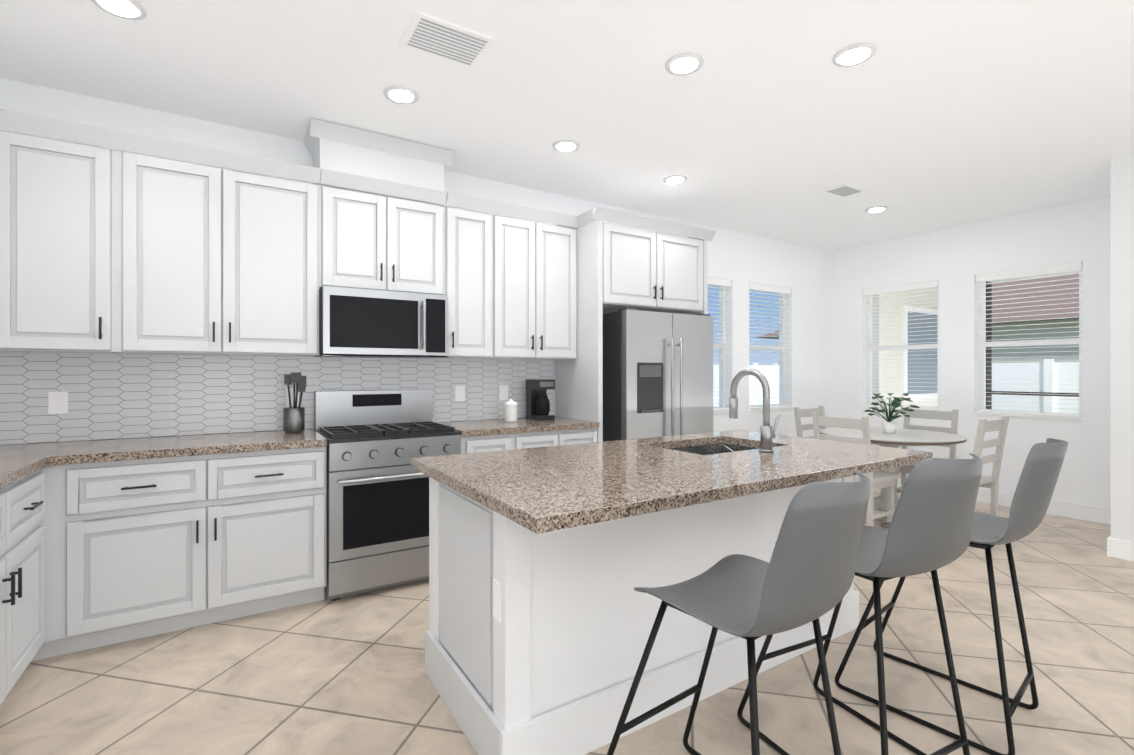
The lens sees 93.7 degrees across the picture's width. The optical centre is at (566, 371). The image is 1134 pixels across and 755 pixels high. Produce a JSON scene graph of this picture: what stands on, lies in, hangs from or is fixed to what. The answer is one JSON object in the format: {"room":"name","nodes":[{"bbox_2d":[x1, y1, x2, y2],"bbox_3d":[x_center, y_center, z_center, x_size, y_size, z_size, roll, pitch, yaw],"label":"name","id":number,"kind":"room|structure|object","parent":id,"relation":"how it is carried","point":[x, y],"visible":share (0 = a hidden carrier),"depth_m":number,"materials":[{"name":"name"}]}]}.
{"room":"dining room and kitchen","nodes":[
{"label":"dining room and kitchen","id":0,"kind":"room"},
{"bbox_2d":[0,78,831,442],"bbox_3d":[0.028,-0.100,4.614,7.910,2.780,0.150,0,0,-32],"label":"wall","id":1,"kind":"structure","parent":0,"point":[740,260],"depth_m":5.60,"materials":[{"name":"white paint"}]},
{"bbox_2d":[0,352,554,444],"bbox_3d":[-1.621,0.135,3.476,3.600,0.468,0.010,0,0,-32],"label":"backsplash","id":2,"kind":"structure","parent":1,"relation":"attached to","point":[116,396],"depth_m":3.14,"materials":[{"name":"grey tile"}]},
{"bbox_2d":[48,392,67,413],"bbox_3d":[-2.678,0.162,2.797,0.075,0.115,0.007,0,0,-32],"label":"electrical outlet plate","id":3,"kind":"object","parent":2,"relation":"attached to","point":[57,402],"depth_m":2.79,"materials":[{"name":"white plastic"}]},
{"bbox_2d":[286,388,298,406],"bbox_3d":[-1.748,0.162,3.385,0.075,0.115,0.007,0,0,-32],"label":"electrical outlet plate","id":4,"kind":"object","parent":2,"relation":"attached to","point":[291,389],"depth_m":3.38,"materials":[{"name":"white"}]},
{"bbox_2d":[455,386,464,400],"bbox_3d":[-0.801,0.163,3.983,0.075,0.115,0.007,0,0,-32],"label":"electrical outlet plate","id":5,"kind":"object","parent":2,"relation":"attached to","point":[459,390],"depth_m":3.98,"materials":[{"name":"white plastic"}]},
{"bbox_2d":[499,385,507,399],"bbox_3d":[-0.496,0.163,4.175,0.075,0.115,0.007,0,0,-32],"label":"electrical outlet plate","id":6,"kind":"object","parent":2,"relation":"attached to","point":[503,389],"depth_m":4.17,"materials":[{"name":"white plastic"}]},
{"bbox_2d":[0,109,715,441],"bbox_3d":[-0.939,0.047,3.517,4.798,2.485,0.670,0,0,-32],"label":"upper cabinet","id":7,"kind":"object","parent":1,"relation":"attached to","point":[107,251],"depth_m":3.05,"materials":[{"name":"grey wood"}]},
{"bbox_2d":[308,121,447,172],"bbox_3d":[-1.242,-1.303,3.527,0.770,0.366,0.327,0,0,-32],"label":"crown molding","id":8,"kind":"structure","parent":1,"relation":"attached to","point":[327,135],"depth_m":3.34,"materials":[{"name":"grey"}]},
{"bbox_2d":[314,286,447,358],"bbox_3d":[-1.203,-0.299,3.466,0.758,0.410,0.465,0,0,-32],"label":"microwave","id":9,"kind":"object","parent":1,"relation":"attached to","point":[360,323],"visible":0.98,"depth_m":3.29,"materials":[{"name":"silver metal"}]},
{"bbox_2d":[713,286,728,412],"bbox_3d":[1.397,-0.275,5.461,0.750,1.391,0.160,0,0,-32],"label":"window","id":10,"kind":"structure","parent":1,"relation":"in","point":[721,344],"depth_m":5.68,"materials":[{"name":"white"}]},
{"bbox_2d":[707,277,730,409],"bbox_3d":[1.410,-0.285,5.440,0.730,1.366,0.060,0,0,-32],"label":"window blind","id":11,"kind":"object","parent":10,"relation":"attached to","point":[719,282],"visible":0.31,"depth_m":5.54,"materials":[{"name":"white"}]},
{"bbox_2d":[749,294,793,410],"bbox_3d":[2.259,-0.275,6.006,0.750,1.391,0.160,0,0,-32],"label":"window","id":12,"kind":"structure","parent":1,"relation":"in","point":[782,370],"depth_m":6.21,"materials":[{"name":"white"}]},
{"bbox_2d":[749,283,790,407],"bbox_3d":[2.273,-0.285,5.985,0.730,1.366,0.060,0,0,-32],"label":"window blind","id":13,"kind":"object","parent":12,"relation":"attached to","point":[769,288],"visible":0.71,"depth_m":5.97,"materials":[{"name":"white"}]},
{"bbox_2d":[0,481,1133,754],"bbox_3d":[1.830,1.320,1.761,7.910,0.060,6.900,0,0,-32],"label":"floor","id":14,"kind":"structure","parent":0,"point":[344,675],"depth_m":2.20,"materials":[{"name":"beige tile"}]},
{"bbox_2d":[0,452,51,704],"bbox_3d":[-2.271,0.830,1.719,0.629,0.920,1.042,0,0,-32],"label":"base cabinet","id":15,"kind":"object","parent":14,"relation":"on","point":[26,478],"depth_m":2.11,"materials":[{"name":"grey wood"}]},
{"bbox_2d":[60,429,326,654],"bbox_3d":[-1.945,0.830,2.906,1.062,0.920,0.628,0,0,-32],"label":"base cabinet","id":16,"kind":"object","parent":14,"relation":"on","point":[105,542],"depth_m":2.61,"materials":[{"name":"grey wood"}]},
{"bbox_2d":[283,372,305,433],"bbox_3d":[-1.652,0.186,3.228,0.125,0.366,0.114,0,0,-32],"label":"utensil crock","id":17,"kind":"object","parent":16,"relation":"on","point":[293,419],"visible":1,"depth_m":3.19,"materials":[{"name":"silver metal"}]},
{"bbox_2d":[314,389,460,600],"bbox_3d":[-1.137,0.708,3.360,0.758,1.165,0.696,0,0,-32],"label":"range","id":18,"kind":"object","parent":14,"relation":"on","point":[377,511],"visible":0.92,"depth_m":3.10,"materials":[{"name":"silver metal"}]},
{"bbox_2d":[435,420,515,453],"bbox_3d":[-0.676,0.830,3.702,0.368,0.920,0.638,0,0,-32],"label":"base cabinet","id":19,"kind":"object","parent":14,"relation":"on","point":[477,436],"depth_m":3.48,"materials":[{"name":"grey wood"}]},
{"bbox_2d":[489,416,598,448],"bbox_3d":[-0.226,0.830,3.986,0.696,0.920,0.638,0,0,-32],"label":"base cabinet","id":20,"kind":"object","parent":14,"relation":"on","point":[561,430],"depth_m":3.75,"materials":[{"name":"grey wood"}]},
{"bbox_2d":[505,399,516,421],"bbox_3d":[-0.415,0.285,3.938,0.096,0.168,0.095,0,0,-32],"label":"canister","id":21,"kind":"object","parent":20,"relation":"on","point":[510,410],"visible":1,"depth_m":3.90,"materials":[{"name":"white ceramic"}]},
{"bbox_2d":[526,379,554,420],"bbox_3d":[-0.207,0.214,4.115,0.150,0.310,0.203,0,0,-32],"label":"coffee maker","id":22,"kind":"object","parent":20,"relation":"on","point":[537,404],"visible":1,"depth_m":4.06,"materials":[{"name":"black plastic"}]},
{"bbox_2d":[603,307,712,441],"bbox_3d":[0.654,0.406,4.432,0.915,1.767,0.767,0,0,-32],"label":"refrigerator","id":23,"kind":"object","parent":14,"relation":"on","point":[657,374],"visible":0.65,"depth_m":4.09,"materials":[{"name":"silver metal"}]},
{"bbox_2d":[412,430,931,754],"bbox_3d":[0.509,0.831,2.364,2.080,0.922,1.113,0,0,-32],"label":"kitchen island","id":24,"kind":"object","parent":14,"relation":"on","point":[544,562],"visible":0.92,"depth_m":1.91,"materials":[{"name":"white wood"}]},
{"bbox_2d":[729,368,779,452],"bbox_3d":[0.896,0.176,2.547,0.114,0.386,0.242,0,0,-32],"label":"faucet","id":25,"kind":"object","parent":24,"relation":"on","point":[767,434],"visible":1,"depth_m":2.46,"materials":[{"name":"silver metal"}]},
{"bbox_2d":[607,472,869,754],"bbox_3d":[0.443,0.763,1.429,0.446,1.053,0.680,0,0,-37],"label":"stool","id":26,"kind":"object","parent":14,"relation":"on","point":[805,575],"visible":1,"depth_m":1.19,"materials":[{"name":"grey plastic"}]},
{"bbox_2d":[794,406,826,438],"bbox_3d":[2.499,0.815,5.018,0.460,0.950,0.503,0,0,-32],"label":"dining chair","id":27,"kind":"object","parent":14,"relation":"on","point":[800,413],"visible":0.23,"depth_m":5.13,"materials":[{"name":"grey paint"}]},
{"bbox_2d":[812,413,901,530],"bbox_3d":[2.338,0.815,4.305,0.503,0.950,0.460,0,0,-32],"label":"dining chair","id":28,"kind":"object","parent":14,"relation":"on","point":[879,479],"visible":0.35,"depth_m":4.15,"materials":[{"name":"grey paint"}]},
{"bbox_2d":[737,453,981,754],"bbox_3d":[0.969,0.763,1.761,0.446,1.053,0.680,0,0,-26],"label":"stool","id":29,"kind":"object","parent":14,"relation":"on","point":[930,526],"visible":0.71,"depth_m":1.49,"materials":[{"name":"grey plastic"}]},
{"bbox_2d":[820,427,966,511],"bbox_3d":[2.775,0.910,4.581,1.078,0.759,1.078,0,0,-32],"label":"dining table","id":30,"kind":"object","parent":14,"relation":"on","point":[903,437],"visible":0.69,"depth_m":4.50,"materials":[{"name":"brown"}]},
{"bbox_2d":[865,393,919,433],"bbox_3d":[2.795,0.355,4.574,0.416,0.347,0.427,0,0,-32],"label":"plant","id":31,"kind":"object","parent":30,"relation":"on","point":[888,426],"visible":1,"depth_m":4.55,"materials":[{"name":"green plant"}]},
{"bbox_2d":[884,407,958,511],"bbox_3d":[3.212,0.815,4.857,0.503,0.950,0.460,0,0,-32],"label":"dining chair","id":32,"kind":"object","parent":14,"relation":"on","point":[952,415],"visible":0.31,"depth_m":4.91,"materials":[{"name":"grey paint"}]},
{"bbox_2d":[835,438,1067,754],"bbox_3d":[1.474,0.763,2.056,0.446,1.053,0.680,0,0,-40],"label":"stool","id":33,"kind":"object","parent":14,"relation":"on","point":[1035,488],"visible":0.73,"depth_m":1.82,"materials":[{"name":"grey plastic"}]},
{"bbox_2d":[968,416,1008,548],"bbox_3d":[3.051,0.815,4.144,0.460,0.950,0.503,0,0,-32],"label":"dining chair","id":34,"kind":"object","parent":14,"relation":"on","point":[1001,426],"visible":0.27,"depth_m":4.04,"materials":[{"name":"grey paint"}]},
{"bbox_2d":[0,0,1133,250],"bbox_3d":[1.830,-1.520,1.761,7.910,0.060,6.900,0,0,-32],"label":"ceiling","id":35,"kind":"structure","parent":0,"point":[770,120],"depth_m":2.81,"materials":[{"name":"white paint"}]},
{"bbox_2d":[91,0,146,19],"bbox_3d":[-1.818,-1.483,2.153,0.184,0.012,0.184,0,0,-32],"label":"recessed light","id":36,"kind":"object","parent":35,"relation":"in","point":[130,9],"visible":1,"depth_m":2.16,"materials":[{"name":"white plastic"}]},
{"bbox_2d":[383,86,418,103],"bbox_3d":[-0.891,-1.483,2.857,0.184,0.012,0.184,0,0,-32],"label":"recessed light","id":37,"kind":"object","parent":35,"relation":"in","point":[401,94],"visible":1,"depth_m":2.84,"materials":[{"name":"white plastic"}]},
{"bbox_2d":[399,10,495,68],"bbox_3d":[-0.539,-1.484,2.393,0.360,0.011,0.260,0,0,-32],"label":"ceiling vent","id":38,"kind":"object","parent":35,"relation":"in","point":[425,33],"visible":1,"depth_m":2.37,"materials":[{"name":"white metal"}]},
{"bbox_2d":[552,139,579,151],"bbox_3d":[-0.007,-1.483,3.498,0.184,0.012,0.184,0,0,-32],"label":"recessed light","id":39,"kind":"object","parent":35,"relation":"in","point":[566,145],"visible":1,"depth_m":3.48,"materials":[{"name":"white plastic"}]},
{"bbox_2d":[663,175,686,183],"bbox_3d":[0.835,-1.483,4.113,0.184,0.012,0.184,0,0,-32],"label":"recessed light","id":40,"kind":"object","parent":35,"relation":"in","point":[675,179],"visible":0.98,"depth_m":4.09,"materials":[{"name":"white plastic"}]},
{"bbox_2d":[665,53,703,75],"bbox_3d":[0.567,-1.483,2.571,0.184,0.012,0.184,0,0,-32],"label":"recessed light","id":41,"kind":"object","parent":35,"relation":"in","point":[681,64],"visible":1,"depth_m":2.56,"materials":[{"name":"white plastic"}]},
{"bbox_2d":[822,183,866,197],"bbox_3d":[2.276,-1.484,4.361,0.300,0.011,0.200,0,0,-32],"label":"ceiling vent","id":42,"kind":"object","parent":35,"relation":"in","point":[844,190],"visible":1,"depth_m":4.34,"materials":[{"name":"white metal"}]},
{"bbox_2d":[832,43,875,66],"bbox_3d":[1.348,-1.483,2.497,0.184,0.012,0.184,0,0,-32],"label":"recessed light","id":43,"kind":"object","parent":35,"relation":"in","point":[853,54],"visible":1,"depth_m":2.48,"materials":[{"name":"white plastic"}]},
{"bbox_2d":[865,206,887,212],"bbox_3d":[2.832,-1.483,4.866,0.184,0.012,0.184,0,0,-32],"label":"recessed light","id":44,"kind":"object","parent":35,"relation":"in","point":[876,209],"visible":0.96,"depth_m":4.84,"materials":[{"name":"white"}]},
{"bbox_2d":[832,196,1110,508],"bbox_3d":[4.069,-0.100,5.482,0.150,2.780,2.700,0,0,-32],"label":"wall","id":45,"kind":"structure","parent":0,"point":[954,261],"depth_m":5.24,"materials":[{"name":"white paint"}]},
{"bbox_2d":[861,287,938,410],"bbox_3d":[3.747,-0.275,5.964,0.160,1.391,0.800,0,0,-32],"label":"nook window","id":46,"kind":"structure","parent":45,"relation":"in","point":[869,347],"depth_m":6.28,"materials":[{"name":"white"}]},
{"bbox_2d":[863,280,938,409],"bbox_3d":[3.725,-0.285,5.951,0.060,1.366,0.780,0,0,-32],"label":"window blind","id":47,"kind":"object","parent":46,"relation":"attached to","point":[905,287],"visible":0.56,"depth_m":5.91,"materials":[{"name":"white"}]},
{"bbox_2d":[897,477,1110,524],"bbox_3d":[4.008,1.225,5.423,0.024,0.130,2.674,0,0,-32],"label":"baseboard","id":48,"kind":"structure","parent":45,"relation":"attached to","point":[1060,508],"depth_m":4.73,"materials":[{"name":"white wood"}]},
{"bbox_2d":[974,270,1082,419],"bbox_3d":[4.345,-0.275,5.017,0.160,1.391,0.800,0,0,-32],"label":"nook window","id":49,"kind":"structure","parent":45,"relation":"in","point":[981,371],"depth_m":5.13,"materials":[{"name":"white"}]},
{"bbox_2d":[976,261,1082,416],"bbox_3d":[4.324,-0.285,5.004,0.060,1.366,0.780,0,0,-32],"label":"window blind","id":50,"kind":"object","parent":49,"relation":"attached to","point":[1057,268],"visible":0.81,"depth_m":4.96,"materials":[{"name":"white"}]},
{"bbox_2d":[1111,153,1133,541],"bbox_3d":[4.902,-0.100,2.104,0.150,2.780,3.900,0,0,-32],"label":"wall","id":51,"kind":"structure","parent":0,"point":[1122,347],"depth_m":3.64,"materials":[{"name":"white paint"}]},
{"bbox_2d":[1107,536,1133,561],"bbox_3d":[4.827,1.225,2.067,0.016,0.130,3.916,0,0,-32],"label":"baseboard","id":52,"kind":"structure","parent":51,"relation":"attached to","point":[1120,549],"depth_m":3.66,"materials":[{"name":"white wood"}]},
{"label":"outside","id":53,"kind":"structure","parent":0,"visible":0},
{"bbox_3d":[3.208,1.585,13.632,100.000,0.050,100.000,0,0,-32],"label":"ground","id":54,"kind":"structure","parent":53,"visible":0},
{"bbox_2d":[713,359,1078,413],"bbox_3d":[-0.086,0.670,0.030,23.900,1.780,24.520,0,0,-32],"label":"fence","id":55,"kind":"object","parent":54,"relation":"on","point":[1056,380],"visible":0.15,"depth_m":9.35,"materials":[{"name":"white"}]},
{"bbox_2d":[755,274,1078,362],"bbox_3d":[18.725,-1.275,13.972,15.200,5.670,21.200,0,0,-32],"label":"house","id":56,"kind":"structure","parent":54,"relation":"on","point":[1072,355],"depth_m":13.03,"materials":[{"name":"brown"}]},
{"bbox_2d":[872,270,1078,408],"bbox_3d":[6.736,0.005,4.742,3.530,3.110,7.200,0,0,-32],"label":"window blinds","id":57,"kind":"object","parent":54,"relation":"on","point":[921,365],"visible":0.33,"depth_m":7.37,"materials":[{"name":"white"}]}
]}

